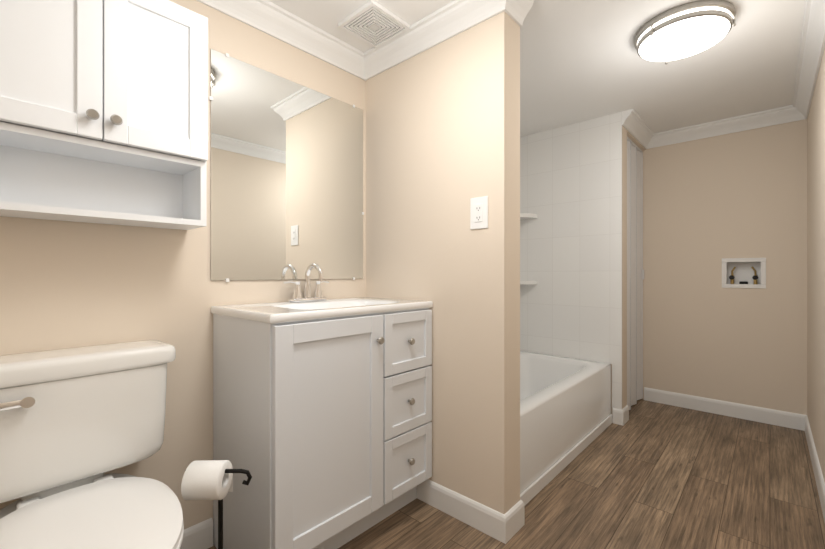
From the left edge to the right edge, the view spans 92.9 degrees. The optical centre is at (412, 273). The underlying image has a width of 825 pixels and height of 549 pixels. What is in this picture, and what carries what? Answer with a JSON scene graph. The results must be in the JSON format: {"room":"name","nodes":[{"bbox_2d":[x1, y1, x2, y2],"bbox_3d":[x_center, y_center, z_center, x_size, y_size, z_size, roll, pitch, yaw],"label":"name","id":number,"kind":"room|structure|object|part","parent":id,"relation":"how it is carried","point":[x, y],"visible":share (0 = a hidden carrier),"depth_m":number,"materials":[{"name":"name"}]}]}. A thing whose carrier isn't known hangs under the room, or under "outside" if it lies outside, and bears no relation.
{"room":"bathroom","nodes":[
{"label":"bathroom","id":0,"kind":"room"},
{"bbox_2d":[0,0,364,528],"bbox_3d":[-0.164,-0.035,2.235,0.120,2.130,4.423,0,0,42],"label":"wall","id":1,"kind":"structure","parent":0,"point":[66,284],"depth_m":1.38,"materials":[{"name":"beige paint"}]},
{"bbox_2d":[0,0,207,229],"bbox_3d":[-0.921,-0.500,1.147,0.224,0.686,0.554,0,0,42],"label":"upper cabinet","id":2,"kind":"object","parent":1,"relation":"attached to","point":[103,111],"visible":1,"depth_m":1.14,"materials":[{"name":"white paint"}]},
{"bbox_2d":[181,518,212,548],"bbox_3d":[-1.130,0.978,1.077,0.012,0.102,1.107,0,0,42],"label":"baseboard","id":3,"kind":"structure","parent":1,"relation":"attached to","point":[199,535],"depth_m":1.45,"materials":[{"name":"white wood"}]},
{"bbox_2d":[196,0,373,80],"bbox_3d":[-0.861,-1.054,1.328,0.071,0.091,1.902,0,0,42],"label":"crown molding","id":4,"kind":"structure","parent":1,"relation":"attached to","point":[265,16],"depth_m":1.71,"materials":[{"name":"white wood"}]},
{"bbox_2d":[209,49,363,281],"bbox_3d":[-0.510,-0.410,1.759,0.008,0.889,0.762,0,0,42],"label":"mirror","id":5,"kind":"object","parent":1,"relation":"attached to","point":[286,178],"visible":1,"depth_m":1.69,"materials":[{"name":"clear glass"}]},
{"bbox_2d":[365,11,519,513],"bbox_3d":[0.097,-0.035,1.831,0.811,2.130,0.130,0,0,42],"label":"wall","id":6,"kind":"structure","parent":0,"point":[442,134],"depth_m":1.65,"materials":[{"name":"beige paint"}]},
{"bbox_2d":[364,0,531,75],"bbox_3d":[0.097,-1.054,1.706,0.787,0.091,0.089,0,0,42],"label":"crown molding","id":7,"kind":"structure","parent":6,"relation":"attached to","point":[447,21],"depth_m":1.68,"materials":[{"name":"white wood"}]},
{"bbox_2d":[417,479,524,543],"bbox_3d":[0.237,0.978,1.703,0.457,0.102,0.156,0,0,42],"label":"baseboard","id":8,"kind":"structure","parent":6,"relation":"attached to","point":[506,527],"depth_m":1.59,"materials":[{"name":"white wood"}]},
{"bbox_2d":[470,196,487,229],"bbox_3d":[0.267,-0.243,1.581,0.083,0.128,0.008,0,0,42],"label":"outlet","id":9,"kind":"object","parent":6,"relation":"attached to","point":[478,212],"visible":1,"depth_m":1.58,"materials":[{"name":"white plastic"}]},
{"bbox_2d":[208,399,824,548],"bbox_3d":[0.526,1.080,1.607,1.987,0.100,4.423,0,0,42],"label":"floor","id":10,"kind":"structure","parent":0,"point":[650,475],"depth_m":1.79,"materials":[{"name":"brown wood"}]},
{"bbox_2d":[0,340,183,548],"bbox_3d":[-0.791,0.626,0.931,0.710,0.808,0.516,0,0,42],"label":"toilet","id":11,"kind":"object","parent":10,"relation":"on","point":[76,423],"visible":1,"depth_m":1.01,"materials":[{"name":"white ceramic"}]},
{"bbox_3d":[-0.978,0.315,0.931,0.026,0.038,0.118,0,0,42],"label":"lever","id":12,"kind":"part","parent":11,"relation":"part of","materials":[{"name":"silver metal"}]},
{"bbox_3d":[-0.730,0.580,0.875,0.543,0.046,0.366,0,0,42],"label":"seat","id":13,"kind":"part","parent":11,"relation":"part of","materials":[{"name":"white plastic"}]},
{"bbox_2d":[181,460,251,548],"bbox_3d":[-0.542,0.772,1.090,0.180,0.514,0.180,0,0,42],"label":"toilet paper holder","id":14,"kind":"object","parent":10,"relation":"on","point":[207,479],"visible":1,"depth_m":1.04,"materials":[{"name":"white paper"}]},
{"bbox_2d":[211,263,432,548],"bbox_3d":[-0.326,0.493,1.606,0.483,1.073,0.768,0,0,42],"label":"bathroom vanity","id":15,"kind":"object","parent":10,"relation":"on","point":[322,419],"visible":1,"depth_m":1.38,"materials":[{"name":"white paint"}]},
{"bbox_2d":[520,351,610,493],"bbox_3d":[0.615,0.826,2.433,0.742,0.408,1.432,0,0,42],"label":"bathtub","id":16,"kind":"object","parent":10,"relation":"on","point":[565,405],"visible":0.42,"depth_m":2.21,"materials":[{"name":"white ceramic"}]},
{"bbox_2d":[520,414,611,504],"bbox_3d":[0.891,0.999,2.174,0.012,0.061,1.418,0,0,42],"label":"trim","id":17,"kind":"structure","parent":16,"relation":"attached to","point":[534,489],"depth_m":2.05,"materials":[{"name":"white wood"}]},
{"bbox_2d":[520,213,536,219],"bbox_3d":[0.829,-0.446,3.065,0.210,0.028,0.210,0,0,42],"label":"corner shelf","id":18,"kind":"object","parent":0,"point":[523,216],"visible":0.48,"depth_m":3.03,"materials":[{"name":"white plastic"}]},
{"bbox_2d":[520,280,536,283],"bbox_3d":[0.829,0.071,3.065,0.210,0.028,0.210,0,0,42],"label":"corner shelf","id":19,"kind":"object","parent":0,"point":[527,282],"visible":0.48,"depth_m":3.02,"materials":[{"name":"white plastic"}]},
{"bbox_2d":[268,0,805,136],"bbox_3d":[0.526,-1.150,1.607,1.987,0.100,4.423,0,0,42],"label":"ceiling","id":20,"kind":"structure","parent":0,"point":[581,60],"depth_m":2.05,"materials":[{"name":"white paint"}]},
{"bbox_2d":[338,0,409,47],"bbox_3d":[-0.168,-1.091,1.731,0.224,0.016,0.224,0,0,42],"label":"fan","id":21,"kind":"object","parent":20,"relation":"attached to","point":[373,23],"visible":1,"depth_m":1.72,"materials":[{"name":"white plastic"}]},
{"bbox_2d":[634,0,735,63],"bbox_3d":[1.210,-1.056,1.759,0.374,0.085,0.372,0,0,42],"label":"light","id":22,"kind":"object","parent":20,"relation":"attached to","point":[685,30],"visible":1,"depth_m":1.68,"materials":[{"name":"silver metal"}]},
{"bbox_2d":[611,126,626,413],"bbox_3d":[1.166,-0.035,2.996,0.822,2.130,0.120,0,0,42],"label":"wall","id":23,"kind":"structure","parent":0,"point":[624,267],"depth_m":2.72,"materials":[{"name":"beige paint"}]},
{"bbox_2d":[520,112,621,409],"bbox_3d":[1.123,-0.085,2.948,0.822,2.030,0.010,0,0,42],"label":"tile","id":24,"kind":"structure","parent":23,"relation":"attached to","point":[571,233],"depth_m":2.88,"materials":[{"name":"white tile"}]},
{"bbox_2d":[612,405,628,425],"bbox_3d":[1.447,0.978,2.725,0.068,0.102,0.143,0,0,42],"label":"baseboard","id":25,"kind":"structure","parent":23,"relation":"attached to","point":[620,417],"depth_m":2.68,"materials":[{"name":"white wood"}]},
{"bbox_2d":[627,131,645,150],"bbox_3d":[1.666,-1.050,3.009,0.100,0.100,0.573,0,0,42],"label":"wall","id":26,"kind":"structure","parent":0,"point":[635,141],"depth_m":2.98,"materials":[{"name":"beige paint"}]},
{"bbox_2d":[627,137,643,409],"bbox_3d":[1.678,0.010,2.998,0.052,2.017,0.565,0,0,42],"label":"door","id":27,"kind":"structure","parent":26,"relation":"in","point":[635,274],"depth_m":3.04,"materials":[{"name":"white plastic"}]},
{"bbox_2d":[622,109,655,147],"bbox_3d":[1.662,-1.054,2.876,0.071,0.091,0.631,0,0,42],"label":"crown molding","id":28,"kind":"structure","parent":26,"relation":"attached to","point":[632,122],"depth_m":2.86,"materials":[{"name":"white wood"}]},
{"bbox_2d":[642,119,806,414],"bbox_3d":[1.975,-0.035,3.197,1.747,2.130,0.120,0,0,42],"label":"wall","id":29,"kind":"structure","parent":0,"point":[709,203],"depth_m":2.84,"materials":[{"name":"beige paint"}]},
{"bbox_2d":[645,106,787,148],"bbox_3d":[2.180,-1.054,2.879,0.834,0.091,0.071,0,0,42],"label":"crown molding","id":30,"kind":"structure","parent":29,"relation":"attached to","point":[775,116],"depth_m":2.82,"materials":[{"name":"white wood"}]},
{"bbox_2d":[644,387,802,429],"bbox_3d":[2.218,0.978,2.885,0.906,0.102,0.012,0,0,42],"label":"baseboard","id":31,"kind":"structure","parent":29,"relation":"attached to","point":[742,411],"depth_m":2.83,"materials":[{"name":"white wood"}]},
{"bbox_2d":[722,258,765,288],"bbox_3d":[2.372,-0.002,2.810,0.240,0.213,0.095,0,0,42],"label":"washer outlet box","id":32,"kind":"object","parent":29,"relation":"in","point":[743,272],"visible":1,"depth_m":2.82,"materials":[{"name":"white plastic"}]},
{"bbox_2d":[807,47,824,480],"bbox_3d":[1.256,-0.035,1.022,0.120,2.130,4.303,0,0,42],"label":"wall","id":33,"kind":"structure","parent":0,"point":[816,266],"depth_m":2.06,"materials":[{"name":"beige paint"}]},
{"bbox_2d":[788,0,824,122],"bbox_3d":[1.144,-1.054,1.043,0.071,0.091,4.182,0,0,42],"label":"crown molding","id":34,"kind":"structure","parent":33,"relation":"attached to","point":[812,45],"depth_m":1.92,"materials":[{"name":"white wood"}]},
{"bbox_2d":[803,415,824,520],"bbox_3d":[1.167,0.978,1.023,0.012,0.102,4.182,0,0,42],"label":"baseboard","id":35,"kind":"structure","parent":33,"relation":"attached to","point":[820,482],"depth_m":1.97,"materials":[{"name":"white wood"}]}
]}

